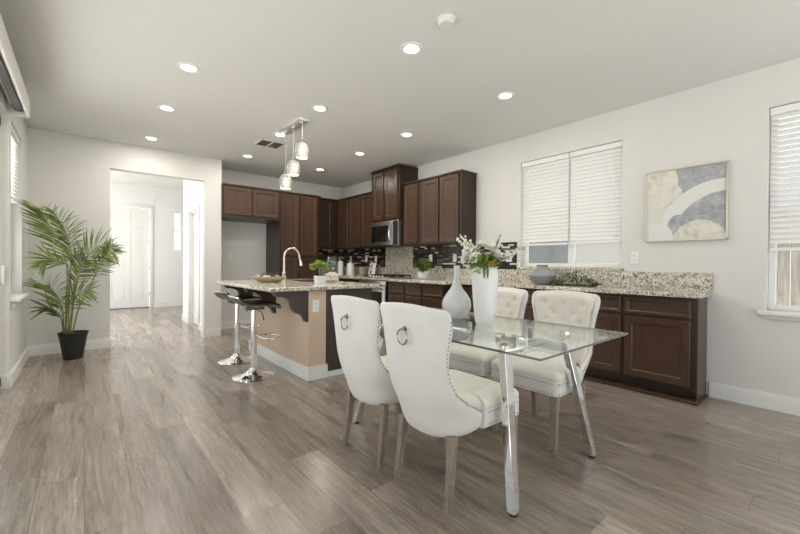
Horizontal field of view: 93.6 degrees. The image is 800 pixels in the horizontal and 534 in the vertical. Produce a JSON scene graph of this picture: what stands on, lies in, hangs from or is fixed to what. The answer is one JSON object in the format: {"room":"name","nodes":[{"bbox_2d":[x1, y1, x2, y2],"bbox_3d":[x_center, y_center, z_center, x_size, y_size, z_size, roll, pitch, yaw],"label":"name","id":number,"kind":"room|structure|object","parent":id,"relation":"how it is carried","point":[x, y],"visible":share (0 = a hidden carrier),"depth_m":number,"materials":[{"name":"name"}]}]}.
{"room":"kitchen dining area","nodes":[
{"label":"kitchen dining area","id":0,"kind":"room"},
{"bbox_2d":[0,85,27,373],"bbox_3d":[-2.091,-0.262,1.573,0.140,2.740,7.505,0,1,-40],"label":"wall","id":1,"kind":"structure","parent":0,"point":[14,321],"depth_m":3.65,"materials":[{"name":"paint"}]},
{"bbox_2d":[0,116,4,386],"bbox_3d":[-2.224,-0.114,1.700,0.081,2.400,4.226,0,1,-39],"label":"door","id":2,"kind":"structure","parent":1,"relation":"in","point":[2,267],"depth_m":3.33,"materials":[{"name":"white paint"}]},
{"bbox_2d":[0,373,11,388],"bbox_3d":[-3.574,1.021,3.349,0.156,0.128,0.016,0,1,-40],"label":"baseboard","id":3,"kind":"structure","parent":1,"relation":"attached to","point":[6,378],"depth_m":3.37,"materials":[{"name":"white paint"}]},
{"bbox_2d":[0,14,29,117],"bbox_3d":[-2.023,-1.412,1.710,0.139,0.160,4.350,0,1,-40],"label":"valance","id":4,"kind":"object","parent":1,"relation":"attached to","point":[11,81],"visible":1,"depth_m":2.82,"materials":[{"name":"paint"}]},
{"bbox_2d":[11,125,19,203],"bbox_3d":[-3.879,-1.018,3.742,0.057,0.695,0.770,0,1,-40],"label":"window blind","id":5,"kind":"object","parent":1,"relation":"attached to","point":[15,141],"visible":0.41,"depth_m":3.87,"materials":[{"name":"white"}]},
{"bbox_2d":[9,346,28,384],"bbox_3d":[-3.990,1.013,3.953,0.016,0.128,1.445,0,1,-40],"label":"baseboard","id":6,"kind":"structure","parent":1,"relation":"attached to","point":[20,363],"depth_m":3.84,"materials":[{"name":"white paint"}]},
{"bbox_2d":[10,293,29,308],"bbox_3d":[-3.865,0.334,3.778,0.140,0.090,0.890,0,1,-40],"label":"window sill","id":7,"kind":"structure","parent":1,"relation":"attached to","point":[17,300],"depth_m":3.61,"materials":[{"name":"white paint"}]},
{"bbox_2d":[28,127,221,345],"bbox_3d":[-3.722,-0.455,5.194,2.300,3.050,0.140,0,1,-40],"label":"wall","id":8,"kind":"structure","parent":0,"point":[72,172],"depth_m":4.87,"materials":[{"name":"paint"}]},
{"bbox_2d":[33,270,40,279],"bbox_3d":[-4.389,0.100,4.542,0.072,0.116,0.010,0,1,-40],"label":"power outlet","id":9,"kind":"object","parent":8,"relation":"attached to","point":[36,276],"visible":0.87,"depth_m":4.54,"materials":[{"name":"white plastic"}]},
{"bbox_2d":[29,338,110,355],"bbox_3d":[-4.145,1.006,4.756,0.780,0.128,0.016,0,1,-40],"label":"baseboard","id":10,"kind":"structure","parent":8,"relation":"attached to","point":[52,348],"depth_m":4.65,"materials":[{"name":"white paint"}]},
{"bbox_2d":[203,327,220,336],"bbox_3d":[-2.900,1.008,5.802,0.256,0.128,0.016,0,1,-40],"label":"baseboard","id":11,"kind":"structure","parent":8,"relation":"attached to","point":[209,332],"depth_m":5.79,"materials":[{"name":"white paint"}]},
{"bbox_2d":[110,182,182,306],"bbox_3d":[-5.966,-0.505,9.903,6.800,3.050,0.150,0,1,-40],"label":"wall","id":12,"kind":"structure","parent":0,"point":[167,261],"depth_m":9.69,"materials":[{"name":"paint"}]},
{"bbox_2d":[110,202,153,309],"bbox_3d":[-6.679,-0.270,9.236,1.030,2.580,0.100,0,1,-40],"label":"door","id":13,"kind":"structure","parent":12,"relation":"in","point":[129,281],"depth_m":9.30,"materials":[{"name":"white paint"}]},
{"bbox_2d":[154,301,182,306],"bbox_3d":[-5.250,0.958,10.416,2.640,0.128,0.016,0,1,-40],"label":"baseboard","id":14,"kind":"structure","parent":12,"relation":"attached to","point":[166,303],"depth_m":9.76,"materials":[{"name":"white paint"}]},
{"bbox_2d":[174,212,179,249],"bbox_3d":[-5.917,-0.940,9.958,0.165,1.000,0.040,0,1,-40],"label":"window","id":15,"kind":"structure","parent":12,"relation":"in","point":[174,212],"depth_m":9.99,"materials":[{"name":"white glass"}]},
{"bbox_2d":[110,170,182,189],"bbox_3d":[-4.371,-2.054,8.007,6.800,0.100,5.075,0,1,-40],"label":"ceiling","id":16,"kind":"structure","parent":0,"point":[115,176],"depth_m":8.78,"materials":[{"name":"paint"}]},
{"bbox_2d":[183,180,201,322],"bbox_3d":[-3.596,-0.465,6.720,0.135,3.050,2.035,0,1,-40],"label":"wall","id":17,"kind":"structure","parent":0,"point":[192,190],"depth_m":7.14,"materials":[{"name":"paint"}]},
{"bbox_2d":[182,313,187,322],"bbox_3d":[-4.150,0.989,7.260,0.016,0.128,0.556,0,1,-40],"label":"baseboard","id":18,"kind":"structure","parent":17,"relation":"attached to","point":[184,317],"depth_m":7.23,"materials":[{"name":"white paint"}]},
{"bbox_2d":[188,204,199,329],"bbox_3d":[-3.627,-0.005,6.736,0.160,2.130,0.880,0,1,-40],"label":"door","id":19,"kind":"structure","parent":17,"relation":"in","point":[194,212],"depth_m":6.96,"materials":[{"name":"white paint"}]},
{"bbox_2d":[221,169,342,321],"bbox_3d":[-2.248,-0.303,7.210,2.550,2.740,0.140,0,1,-40],"label":"wall","id":20,"kind":"structure","parent":0,"point":[246,242],"depth_m":6.70,"materials":[{"name":"paint"}]},
{"bbox_2d":[221,319,249,328],"bbox_3d":[-2.830,1.003,6.637,0.885,0.128,0.016,0,1,-40],"label":"baseboard","id":21,"kind":"structure","parent":20,"relation":"attached to","point":[225,324],"depth_m":6.54,"materials":[{"name":"white paint"}]},
{"bbox_2d":[221,183,280,223],"bbox_3d":[-2.600,-1.051,6.381,0.933,0.522,0.657,0,1,-40],"label":"upper cabinet","id":22,"kind":"object","parent":20,"relation":"attached to","point":[239,203],"visible":0.92,"depth_m":6.13,"materials":[{"name":"brown wood"}]},
{"bbox_2d":[319,197,337,249],"bbox_3d":[-1.555,-0.851,7.457,0.588,0.982,0.357,0,1,-40],"label":"upper cabinet","id":23,"kind":"object","parent":20,"relation":"attached to","point":[328,208],"visible":0.56,"depth_m":7.37,"materials":[{"name":"brown wood"}]},
{"bbox_2d":[0,305,799,533],"bbox_3d":[-1.974,1.109,5.148,6.800,0.050,12.800,0,1,-40],"label":"floor","id":24,"kind":"structure","parent":0,"point":[147,432],"depth_m":2.17,"materials":[{"name":"grey wood"}]},
{"bbox_2d":[18,199,124,359],"bbox_3d":[-3.691,0.177,4.277,1.122,1.800,0.613,0,0,-3],"label":"potted palm","id":25,"kind":"object","parent":24,"relation":"on","point":[72,343],"visible":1,"depth_m":4.32,"materials":[{"name":"green plant"}]},
{"bbox_2d":[57,330,88,359],"bbox_3d":[-3.840,0.920,4.415,0.286,0.310,0.286,0,1,-40],"label":"pot","id":26,"kind":"object","parent":24,"relation":"on","point":[72,343],"depth_m":4.34,"materials":[{"name":"black plastic"}]},
{"bbox_2d":[213,291,259,365],"bbox_3d":[-1.867,0.683,4.376,0.396,0.814,0.466,1,1,42],"label":"bar stool","id":27,"kind":"object","parent":24,"relation":"on","point":[236,358],"visible":0.83,"depth_m":4.33,"materials":[{"name":"silver metal"}]},
{"bbox_2d":[228,295,281,382],"bbox_3d":[-1.438,0.691,3.776,0.466,0.814,0.396,0,1,-38],"label":"bar stool","id":28,"kind":"object","parent":24,"relation":"on","point":[253,374],"visible":1,"depth_m":3.73,"materials":[{"name":"silver metal"}]},
{"bbox_2d":[266,191,320,278],"bbox_3d":[-1.967,-0.120,6.924,0.763,2.382,0.657,0,1,-40],"label":"pantry cabinet","id":29,"kind":"object","parent":24,"relation":"on","point":[297,227],"visible":0.61,"depth_m":6.67,"materials":[{"name":"brown wood"}]},
{"bbox_2d":[224,285,371,380],"bbox_3d":[-1.248,0.657,4.416,1.110,0.874,1.686,0,1,-40],"label":"kitchen island","id":30,"kind":"object","parent":24,"relation":"on","point":[306,347],"visible":0.61,"depth_m":3.82,"materials":[{"name":"paint"}]},
{"bbox_2d":[216,279,379,291],"bbox_3d":[-1.259,0.199,4.411,1.245,0.040,1.750,0,1,-40],"label":"island countertop","id":31,"kind":"structure","parent":30,"relation":"on","point":[282,286],"depth_m":3.91,"materials":[{"name":"stone"}]},
{"bbox_2d":[252,276,286,282],"bbox_3d":[-1.506,0.144,4.327,0.410,0.066,0.200,0,0,5],"label":"bowl","id":32,"kind":"object","parent":31,"relation":"on","point":[260,279],"visible":0.97,"depth_m":4.26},
{"bbox_2d":[256,272,280,276],"bbox_3d":[-1.508,0.104,4.341,0.311,0.080,0.115,0,0,5],"label":"filling","id":33,"kind":"object","parent":32,"relation":"in","point":[265,274],"visible":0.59,"depth_m":4.32,"materials":[{"name":"brown"}]},
{"bbox_2d":[282,247,302,280],"bbox_3d":[-1.359,-0.035,4.667,0.109,0.422,0.321,1,0,35],"label":"kitchen faucet","id":34,"kind":"object","parent":31,"relation":"on","point":[295,249],"visible":0.91,"depth_m":4.61,"materials":[{"name":"silver metal"}]},
{"bbox_2d":[287,279,325,281],"bbox_3d":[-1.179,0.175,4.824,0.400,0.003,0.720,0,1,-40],"label":"sink","id":35,"kind":"object","parent":31,"relation":"in","point":[298,280],"visible":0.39,"depth_m":4.86,"materials":[{"name":"silver metal"}]},
{"bbox_2d":[291,279,313,281],"bbox_3d":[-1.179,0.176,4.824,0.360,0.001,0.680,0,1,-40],"label":"sink basin","id":36,"kind":"object","parent":35,"relation":"in","point":[299,280],"depth_m":4.86,"materials":[{"name":"grey metal"}]},
{"bbox_2d":[309,260,330,283],"bbox_3d":[-0.890,0.049,4.211,0.180,0.268,0.263,1,0,33],"label":"potted plant","id":37,"kind":"object","parent":31,"relation":"on","point":[318,279],"visible":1,"depth_m":4.18,"materials":[{"name":"green plant"}]},
{"bbox_2d":[325,258,338,282],"bbox_3d":[-0.795,0.032,4.399,0.161,0.300,0.162,0,1,-40],"label":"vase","id":38,"kind":"object","parent":31,"relation":"on","point":[331,277],"visible":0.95,"depth_m":4.35,"materials":[{"name":"beige"}]},
{"bbox_2d":[312,300,318,311],"bbox_3d":[-0.824,0.383,3.681,0.072,0.116,0.010,0,1,-40],"label":"power outlet","id":39,"kind":"object","parent":30,"relation":"attached to","point":[315,305],"visible":1,"depth_m":3.68,"materials":[{"name":"white plastic"}]},
{"bbox_2d":[338,278,363,282],"bbox_3d":[-0.967,0.639,7.173,0.627,0.875,1.577,0,1,-40],"label":"base cabinet","id":40,"kind":"object","parent":24,"relation":"on","point":[340,279],"visible":0.06,"depth_m":6.60,"materials":[{"name":"brown wood"}]},
{"bbox_2d":[323,274,711,298],"bbox_3d":[0.418,0.205,5.352,0.856,0.040,6.145,0,1,-40],"label":"countertop","id":41,"kind":"structure","parent":40,"relation":"on","point":[614,290],"depth_m":3.86,"materials":[{"name":"beige stone"}]},
{"bbox_2d":[338,260,342,274],"bbox_3d":[-1.173,0.008,7.399,0.112,0.300,0.112,0,1,-40],"label":"canister","id":42,"kind":"object","parent":41,"relation":"on","point":[340,263],"visible":0.91,"depth_m":7.35,"materials":[{"name":"white ceramic"}]},
{"bbox_2d":[346,262,353,274],"bbox_3d":[-0.963,0.030,7.288,0.151,0.260,0.151,0,1,-40],"label":"canister","id":43,"kind":"object","parent":41,"relation":"on","point":[350,266],"visible":0.9,"depth_m":7.22,"materials":[{"name":"white ceramic"}]},
{"bbox_2d":[359,267,367,275],"bbox_3d":[-0.702,0.086,7.195,0.120,0.154,0.120,0,1,-40],"label":"wooden box","id":44,"kind":"object","parent":41,"relation":"on","point":[362,270],"visible":0.97,"depth_m":7.15,"materials":[{"name":"brown wood"}]},
{"bbox_2d":[368,263,376,275],"bbox_3d":[-0.485,0.043,6.897,0.110,0.245,0.240,0,0,-31],"label":"stand","id":45,"kind":"object","parent":41,"relation":"on","point":[372,268],"visible":0.89,"depth_m":6.87,"materials":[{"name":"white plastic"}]},
{"bbox_2d":[363,274,413,277],"bbox_3d":[-0.205,0.150,6.261,0.500,0.048,0.740,0,1,-40],"label":"gas cooktop","id":46,"kind":"object","parent":41,"relation":"in","point":[371,275],"visible":1,"depth_m":6.10,"materials":[{"name":"silver metal"}]},
{"bbox_2d":[414,258,432,278],"bbox_3d":[0.352,0.025,5.551,0.292,0.314,0.309,1,0,31],"label":"potted plant","id":47,"kind":"object","parent":41,"relation":"on","point":[423,273],"visible":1,"depth_m":5.50,"materials":[{"name":"green plant"}]},
{"bbox_2d":[528,265,556,284],"bbox_3d":[1.617,0.088,4.278,0.308,0.225,0.308,0,1,-40],"label":"vase","id":48,"kind":"object","parent":41,"relation":"on","point":[541,275],"visible":0.99,"depth_m":4.19,"materials":[{"name":"grey ceramic"}]},
{"bbox_2d":[550,271,601,286],"bbox_3d":[1.856,0.118,3.968,0.208,0.169,0.531,0,1,-40],"label":"greenery garland","id":49,"kind":"object","parent":41,"relation":"on","point":[590,280],"visible":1,"depth_m":3.97,"materials":[{"name":"green plant"}]},
{"bbox_2d":[359,279,387,319],"bbox_3d":[-0.256,0.638,6.225,0.673,0.842,0.730,0,1,-40],"label":"range","id":50,"kind":"object","parent":24,"relation":"on","point":[380,294],"visible":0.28,"depth_m":5.86,"materials":[{"name":"grey metal"}]},
{"bbox_2d":[331,295,444,467],"bbox_3d":[-0.087,0.642,2.358,0.622,0.951,0.514,0,1,-40],"label":"dining chair","id":51,"kind":"object","parent":24,"relation":"on","point":[357,321],"visible":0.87,"depth_m":2.12,"materials":[{"name":"beige fabric"}]},
{"bbox_2d":[380,355,388,370],"bbox_3d":[-0.039,0.638,2.398,0.487,0.068,0.490,0,1,-40],"label":"seat cushion","id":52,"kind":"object","parent":51,"relation":"on","point":[384,358],"depth_m":2.40,"materials":[{"name":"beige fabric"}]},
{"bbox_2d":[388,281,458,342],"bbox_3d":[0.419,0.661,5.523,0.627,0.875,1.185,0,1,-40],"label":"base cabinet","id":53,"kind":"object","parent":24,"relation":"on","point":[426,295],"visible":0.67,"depth_m":5.20,"materials":[{"name":"brown wood"}]},
{"bbox_2d":[380,302,519,516],"bbox_3d":[0.244,0.647,1.960,0.622,0.951,0.514,0,1,-40],"label":"dining chair","id":54,"kind":"object","parent":24,"relation":"on","point":[437,400],"visible":0.96,"depth_m":1.75,"materials":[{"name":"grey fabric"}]},
{"bbox_2d":[449,369,518,409],"bbox_3d":[0.293,0.644,2.001,0.487,0.068,0.490,0,1,-40],"label":"seat cushion","id":55,"kind":"object","parent":54,"relation":"on","point":[476,392],"depth_m":1.87,"materials":[{"name":"beige fabric"}]},
{"bbox_2d":[458,284,476,340],"bbox_3d":[1.062,0.670,4.960,0.348,0.875,0.490,0,1,-40],"label":"base cabinet","id":56,"kind":"object","parent":24,"relation":"on","point":[469,320],"visible":0.2,"depth_m":4.90,"materials":[{"name":"brown wood"}]},
{"bbox_2d":[448,287,528,388],"bbox_3d":[0.656,0.643,2.995,0.622,0.951,0.514,0,1,-40],"label":"dining chair","id":57,"kind":"object","parent":24,"relation":"on","point":[511,302],"visible":0.44,"depth_m":2.98,"materials":[{"name":"beige fabric"}]},
{"bbox_2d":[450,340,499,362],"bbox_3d":[0.608,0.639,2.955,0.487,0.068,0.490,0,1,-40],"label":"seat cushion","id":58,"kind":"object","parent":57,"relation":"on","point":[459,352],"depth_m":2.78,"materials":[{"name":"beige fabric"}]},
{"bbox_2d":[470,288,523,344],"bbox_3d":[0.780,0.413,3.096,0.213,0.471,0.442,0,1,-40],"label":"cushion","id":59,"kind":"object","parent":57,"relation":"on","point":[510,301],"depth_m":3.08,"materials":[{"name":"beige fabric"}]},
{"bbox_2d":[353,307,627,517],"bbox_3d":[0.430,0.743,2.441,0.950,0.755,1.570,0,1,-40],"label":"dining table","id":60,"kind":"object","parent":24,"relation":"on","point":[506,350],"visible":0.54,"depth_m":1.91,"materials":[{"name":"clear glass"}]},
{"bbox_2d":[442,265,470,318],"bbox_3d":[0.401,0.176,2.663,0.208,0.374,0.208,0,1,-40],"label":"bottle vase","id":61,"kind":"object","parent":60,"relation":"on","point":[456,301],"visible":0.96,"depth_m":2.60,"materials":[{"name":"grey ceramic"}]},
{"bbox_2d":[472,267,497,324],"bbox_3d":[0.546,0.182,2.420,0.164,0.368,0.164,0,1,-40],"label":"flower vase","id":62,"kind":"object","parent":60,"relation":"on","point":[484,291],"visible":0.94,"depth_m":2.36,"materials":[{"name":"white ceramic"}]},
{"bbox_2d":[456,234,524,278],"bbox_3d":[0.622,-0.070,2.437,0.528,0.298,0.228,0,0,-17],"label":"flower bouquet","id":63,"kind":"object","parent":62,"relation":"in","point":[475,257],"visible":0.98,"depth_m":2.40,"materials":[{"name":"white plant"}]},
{"bbox_2d":[511,287,523,352],"bbox_3d":[1.378,0.675,4.584,0.348,0.875,0.490,0,1,-40],"label":"base cabinet","id":64,"kind":"object","parent":24,"relation":"on","point":[511,287],"visible":0.02,"depth_m":4.31,"materials":[{"name":"brown wood"}]},
{"bbox_2d":[524,288,546,337],"bbox_3d":[1.696,0.680,4.205,0.348,0.875,0.500,0,1,-40],"label":"base cabinet","id":65,"kind":"object","parent":24,"relation":"on","point":[529,315],"visible":0.09,"depth_m":4.23,"materials":[{"name":"brown wood"}]},
{"bbox_2d":[490,290,600,456],"bbox_3d":[1.004,0.649,2.582,0.622,0.951,0.514,0,1,-40],"label":"dining chair","id":66,"kind":"object","parent":24,"relation":"on","point":[549,377],"visible":0.81,"depth_m":2.56,"materials":[{"name":"beige fabric"}]},
{"bbox_2d":[491,351,579,381],"bbox_3d":[0.955,0.645,2.541,0.487,0.068,0.490,0,1,-40],"label":"seat cushion","id":67,"kind":"object","parent":66,"relation":"on","point":[554,369],"depth_m":2.39,"materials":[{"name":"beige fabric"}]},
{"bbox_2d":[526,292,594,366],"bbox_3d":[1.127,0.419,2.683,0.213,0.471,0.442,0,1,-40],"label":"cushion","id":68,"kind":"object","parent":66,"relation":"on","point":[567,308],"depth_m":2.70,"materials":[{"name":"beige fabric"}]},
{"bbox_2d":[577,291,624,383],"bbox_3d":[2.027,0.685,3.811,0.348,0.875,0.530,0,1,-40],"label":"base cabinet","id":69,"kind":"object","parent":24,"relation":"on","point":[605,362],"visible":0.41,"depth_m":3.60,"materials":[{"name":"brown wood"}]},
{"bbox_2d":[583,375,699,405],"bbox_3d":[1.626,1.105,4.067,0.095,0.025,2.565,0,1,-40],"label":"trim","id":70,"kind":"structure","parent":24,"relation":"on","point":[586,377],"depth_m":3.37,"materials":[{"name":"brown wood"}]},
{"bbox_2d":[622,294,707,402],"bbox_3d":[2.381,0.691,3.390,0.348,0.875,0.570,0,1,-40],"label":"base cabinet","id":71,"kind":"object","parent":24,"relation":"on","point":[665,344],"visible":0.91,"depth_m":3.25,"materials":[{"name":"brown wood"}]},
{"bbox_2d":[0,0,799,187],"bbox_3d":[-0.478,-1.683,3.363,4.990,0.100,8.200,0,1,-40],"label":"ceiling","id":72,"kind":"structure","parent":0,"point":[97,69],"depth_m":3.04,"materials":[{"name":"paint"}]},
{"bbox_2d":[144,136,158,140],"bbox_3d":[-3.213,-1.660,4.854,0.172,0.007,0.172,0,1,-40],"label":"recessed light","id":73,"kind":"object","parent":72,"relation":"in","point":[145,137],"visible":1,"depth_m":4.85,"materials":[{"name":"white"}]},
{"bbox_2d":[157,105,176,111],"bbox_3d":[-2.419,-1.647,3.902,0.172,0.007,0.172,0,1,-40],"label":"recessed light","id":74,"kind":"object","parent":72,"relation":"in","point":[168,108],"visible":1,"depth_m":3.90,"materials":[{"name":"white"}]},
{"bbox_2d":[177,62,199,72],"bbox_3d":[-1.737,-1.637,3.090,0.172,0.007,0.172,0,1,-40],"label":"recessed light","id":75,"kind":"object","parent":72,"relation":"in","point":[184,66],"visible":1,"depth_m":3.08,"materials":[{"name":"white paint"}]},
{"bbox_2d":[242,154,253,157],"bbox_3d":[-2.280,-1.659,5.625,0.172,0.007,0.172,0,1,-40],"label":"recessed light","id":76,"kind":"object","parent":72,"relation":"in","point":[243,155],"visible":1,"depth_m":5.63,"materials":[{"name":"white"}]},
{"bbox_2d":[253,138,285,149],"bbox_3d":[-1.750,-1.650,5.051,0.330,0.009,0.310,0,1,-40],"label":"ceiling vent","id":77,"kind":"object","parent":72,"relation":"in","point":[262,142],"visible":1,"depth_m":5.05,"materials":[{"name":"metal"}]},
{"bbox_2d":[273,132,286,136],"bbox_3d":[-1.492,-1.646,4.680,0.172,0.007,0.172,0,1,-40],"label":"recessed light","id":78,"kind":"object","parent":72,"relation":"in","point":[277,134],"visible":0.94,"depth_m":4.67,"materials":[{"name":"white"}]},
{"bbox_2d":[279,116,309,189],"bbox_3d":[-1.233,-1.294,4.354,0.146,0.703,0.586,0,1,-40],"label":"pendant light","id":79,"kind":"object","parent":72,"relation":"attached to","point":[300,121],"depth_m":4.30,"materials":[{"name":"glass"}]},
{"bbox_2d":[311,105,327,111],"bbox_3d":[-0.828,-1.635,3.880,0.172,0.007,0.172,0,1,-40],"label":"recessed light","id":80,"kind":"object","parent":72,"relation":"in","point":[319,108],"visible":1,"depth_m":3.88,"materials":[{"name":"white"}]},
{"bbox_2d":[354,152,365,155],"bbox_3d":[-0.584,-1.645,5.456,0.172,0.007,0.172,0,1,-40],"label":"recessed light","id":81,"kind":"object","parent":72,"relation":"in","point":[355,153],"visible":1,"depth_m":5.45,"materials":[{"name":"white"}]},
{"bbox_2d":[400,132,413,136],"bbox_3d":[0.084,-1.634,4.646,0.172,0.007,0.172,0,1,-40],"label":"recessed light","id":82,"kind":"object","parent":72,"relation":"in","point":[404,134],"visible":1,"depth_m":4.63,"materials":[{"name":"white"}]},
{"bbox_2d":[400,42,422,54],"bbox_3d":[0.086,-1.621,2.793,0.172,0.007,0.172,0,1,-40],"label":"recessed light","id":83,"kind":"object","parent":72,"relation":"in","point":[408,48],"visible":1,"depth_m":2.79,"materials":[{"name":"white"}]},
{"bbox_2d":[436,14,455,28],"bbox_3d":[0.302,-1.605,2.465,0.128,0.032,0.128,0,1,-40],"label":"smoke detector","id":84,"kind":"object","parent":72,"relation":"attached to","point":[445,21],"visible":1,"depth_m":2.44,"materials":[{"name":"plastic"}]},
{"bbox_2d":[496,91,514,99],"bbox_3d":[0.997,-1.620,3.558,0.172,0.007,0.172,0,1,-40],"label":"recessed light","id":85,"kind":"object","parent":72,"relation":"in","point":[506,95],"visible":1,"depth_m":3.55,"materials":[{"name":"white"}]},
{"bbox_2d":[343,58,799,398],"bbox_3d":[1.386,-0.260,4.974,0.140,2.740,8.240,0,1,-40],"label":"wall","id":86,"kind":"structure","parent":0,"point":[728,118],"depth_m":3.28,"materials":[{"name":"paint"}]},
{"bbox_2d":[330,197,351,249],"bbox_3d":[-1.112,-0.848,7.574,0.337,0.982,0.747,0,1,-40],"label":"upper cabinet","id":87,"kind":"object","parent":86,"relation":"attached to","point":[343,204],"visible":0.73,"depth_m":7.33,"materials":[{"name":"brown wood"}]},
{"bbox_2d":[348,191,381,248],"bbox_3d":[-0.600,-0.840,6.965,0.337,0.982,0.845,0,1,-40],"label":"upper cabinet","id":88,"kind":"object","parent":86,"relation":"attached to","point":[359,205],"visible":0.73,"depth_m":6.90,"materials":[{"name":"brown wood"}]},
{"bbox_2d":[370,164,418,222],"bbox_3d":[-0.106,-1.192,6.315,0.417,0.862,0.778,0,1,-40],"label":"upper cabinet","id":89,"kind":"object","parent":86,"relation":"attached to","point":[387,197],"visible":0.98,"depth_m":6.10,"materials":[{"name":"brown wood"}]},
{"bbox_2d":[371,219,415,247],"bbox_3d":[-0.138,-0.548,6.309,0.454,0.415,0.750,0,1,-40],"label":"microwave","id":90,"kind":"object","parent":89,"relation":"attached to","point":[386,234],"visible":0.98,"depth_m":6.14,"materials":[{"name":"grey metal"}]},
{"bbox_2d":[402,179,431,245],"bbox_3d":[0.292,-0.826,5.902,0.337,0.982,0.410,0,1,-40],"label":"upper cabinet","id":91,"kind":"object","parent":86,"relation":"attached to","point":[412,190],"visible":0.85,"depth_m":5.79,"materials":[{"name":"brown wood"}]},
{"bbox_2d":[319,242,516,268],"bbox_3d":[-0.210,-0.166,6.082,0.877,0.349,4.209,0,1,-40],"label":"backsplash","id":92,"kind":"structure","parent":86,"relation":"attached to","point":[442,255],"depth_m":6.01,"materials":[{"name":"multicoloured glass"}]},
{"bbox_2d":[453,254,456,261],"bbox_3d":[0.804,-0.134,5.531,0.010,0.116,0.072,0,1,-40],"label":"light switch","id":93,"kind":"object","parent":92,"relation":"attached to","point":[454,255],"visible":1,"depth_m":5.53,"materials":[{"name":"white plastic"}]},
{"bbox_2d":[420,169,476,245],"bbox_3d":[0.685,-0.820,5.434,0.337,0.982,0.813,0,1,-40],"label":"upper cabinet","id":94,"kind":"object","parent":86,"relation":"attached to","point":[448,200],"visible":0.98,"depth_m":5.23,"materials":[{"name":"brown wood"}]},
{"bbox_2d":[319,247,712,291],"bbox_3d":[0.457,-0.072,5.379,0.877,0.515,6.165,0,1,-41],"label":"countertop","id":95,"kind":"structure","parent":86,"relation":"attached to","point":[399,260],"depth_m":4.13,"materials":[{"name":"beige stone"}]},
{"bbox_2d":[524,150,621,267],"bbox_3d":[1.966,-0.649,4.339,0.050,1.305,1.160,0,1,-40],"label":"window","id":96,"kind":"structure","parent":86,"relation":"in","point":[571,248],"depth_m":4.31,"materials":[{"name":"white paint"}]},
{"bbox_2d":[521,153,569,245],"bbox_3d":[1.734,-0.779,4.505,0.057,1.040,0.595,0,1,-40],"label":"window blind","id":97,"kind":"object","parent":96,"relation":"attached to","point":[554,235],"visible":0.99,"depth_m":4.49,"materials":[{"name":"white"}]},
{"bbox_2d":[569,141,621,244],"bbox_3d":[2.107,-0.773,4.061,0.057,1.040,0.545,0,1,-40],"label":"window blind","id":98,"kind":"object","parent":96,"relation":"attached to","point":[607,229],"visible":0.91,"depth_m":4.05,"materials":[{"name":"white"}]},
{"bbox_2d":[630,252,637,263],"bbox_3d":[2.328,-0.089,3.735,0.010,0.116,0.072,0,1,-40],"label":"power outlet","id":99,"kind":"object","parent":86,"relation":"attached to","point":[633,255],"visible":1,"depth_m":3.73,"materials":[{"name":"white plastic"}]},
{"bbox_2d":[645,160,728,241],"bbox_3d":[2.582,-0.570,3.408,0.042,0.665,0.605,0,1,-40],"label":"painting","id":100,"kind":"object","parent":86,"relation":"attached to","point":[690,203],"visible":1,"depth_m":3.37,"materials":[{"name":"fabric"}]},
{"bbox_2d":[709,382,799,415],"bbox_3d":[3.334,1.078,2.531,0.016,0.128,1.965,0,1,-40],"label":"baseboard","id":101,"kind":"structure","parent":86,"relation":"attached to","point":[784,404],"depth_m":3.05,"materials":[{"name":"white paint"}]},
{"bbox_2d":[757,310,799,321],"bbox_3d":[3.255,0.387,2.651,0.145,0.063,1.065,0,1,-40],"label":"trim","id":102,"kind":"structure","parent":86,"relation":"attached to","point":[789,316],"depth_m":2.93,"materials":[{"name":"white paint"}]},
{"bbox_2d":[768,116,799,311],"bbox_3d":[3.336,-0.457,2.707,0.050,1.625,0.965,0,1,-40],"label":"window","id":103,"kind":"structure","parent":86,"relation":"in","point":[772,256],"depth_m":3.04,"materials":[{"name":"white paint"}]},
{"bbox_2d":[769,102,799,250],"bbox_3d":[3.284,-0.695,2.660,0.057,1.140,0.955,0,1,-40],"label":"window blind","id":104,"kind":"object","parent":103,"relation":"attached to","point":[781,234],"visible":1,"depth_m":2.95,"materials":[{"name":"white"}]},
{"label":"outside","id":105,"kind":"structure","parent":0,"visible":0},
{"bbox_3d":[-3.103,1.285,5.247,30.000,0.180,36.000,0,1,-40],"label":"ground","id":106,"kind":"structure","parent":105,"visible":0},
{"bbox_2d":[529,151,620,267],"bbox_3d":[1.190,-1.327,12.735,6.000,5.000,15.000,0,1,-40],"label":"house","id":107,"kind":"structure","parent":106,"relation":"on","point":[607,253],"depth_m":6.52,"materials":[{"name":"grey"}]},
{"bbox_2d":[776,215,799,305],"bbox_3d":[5.777,0.339,2.636,0.062,1.900,6.600,0,1,-40],"label":"fence","id":108,"kind":"object","parent":106,"relation":"on","point":[787,291],"visible":0.05,"depth_m":4.25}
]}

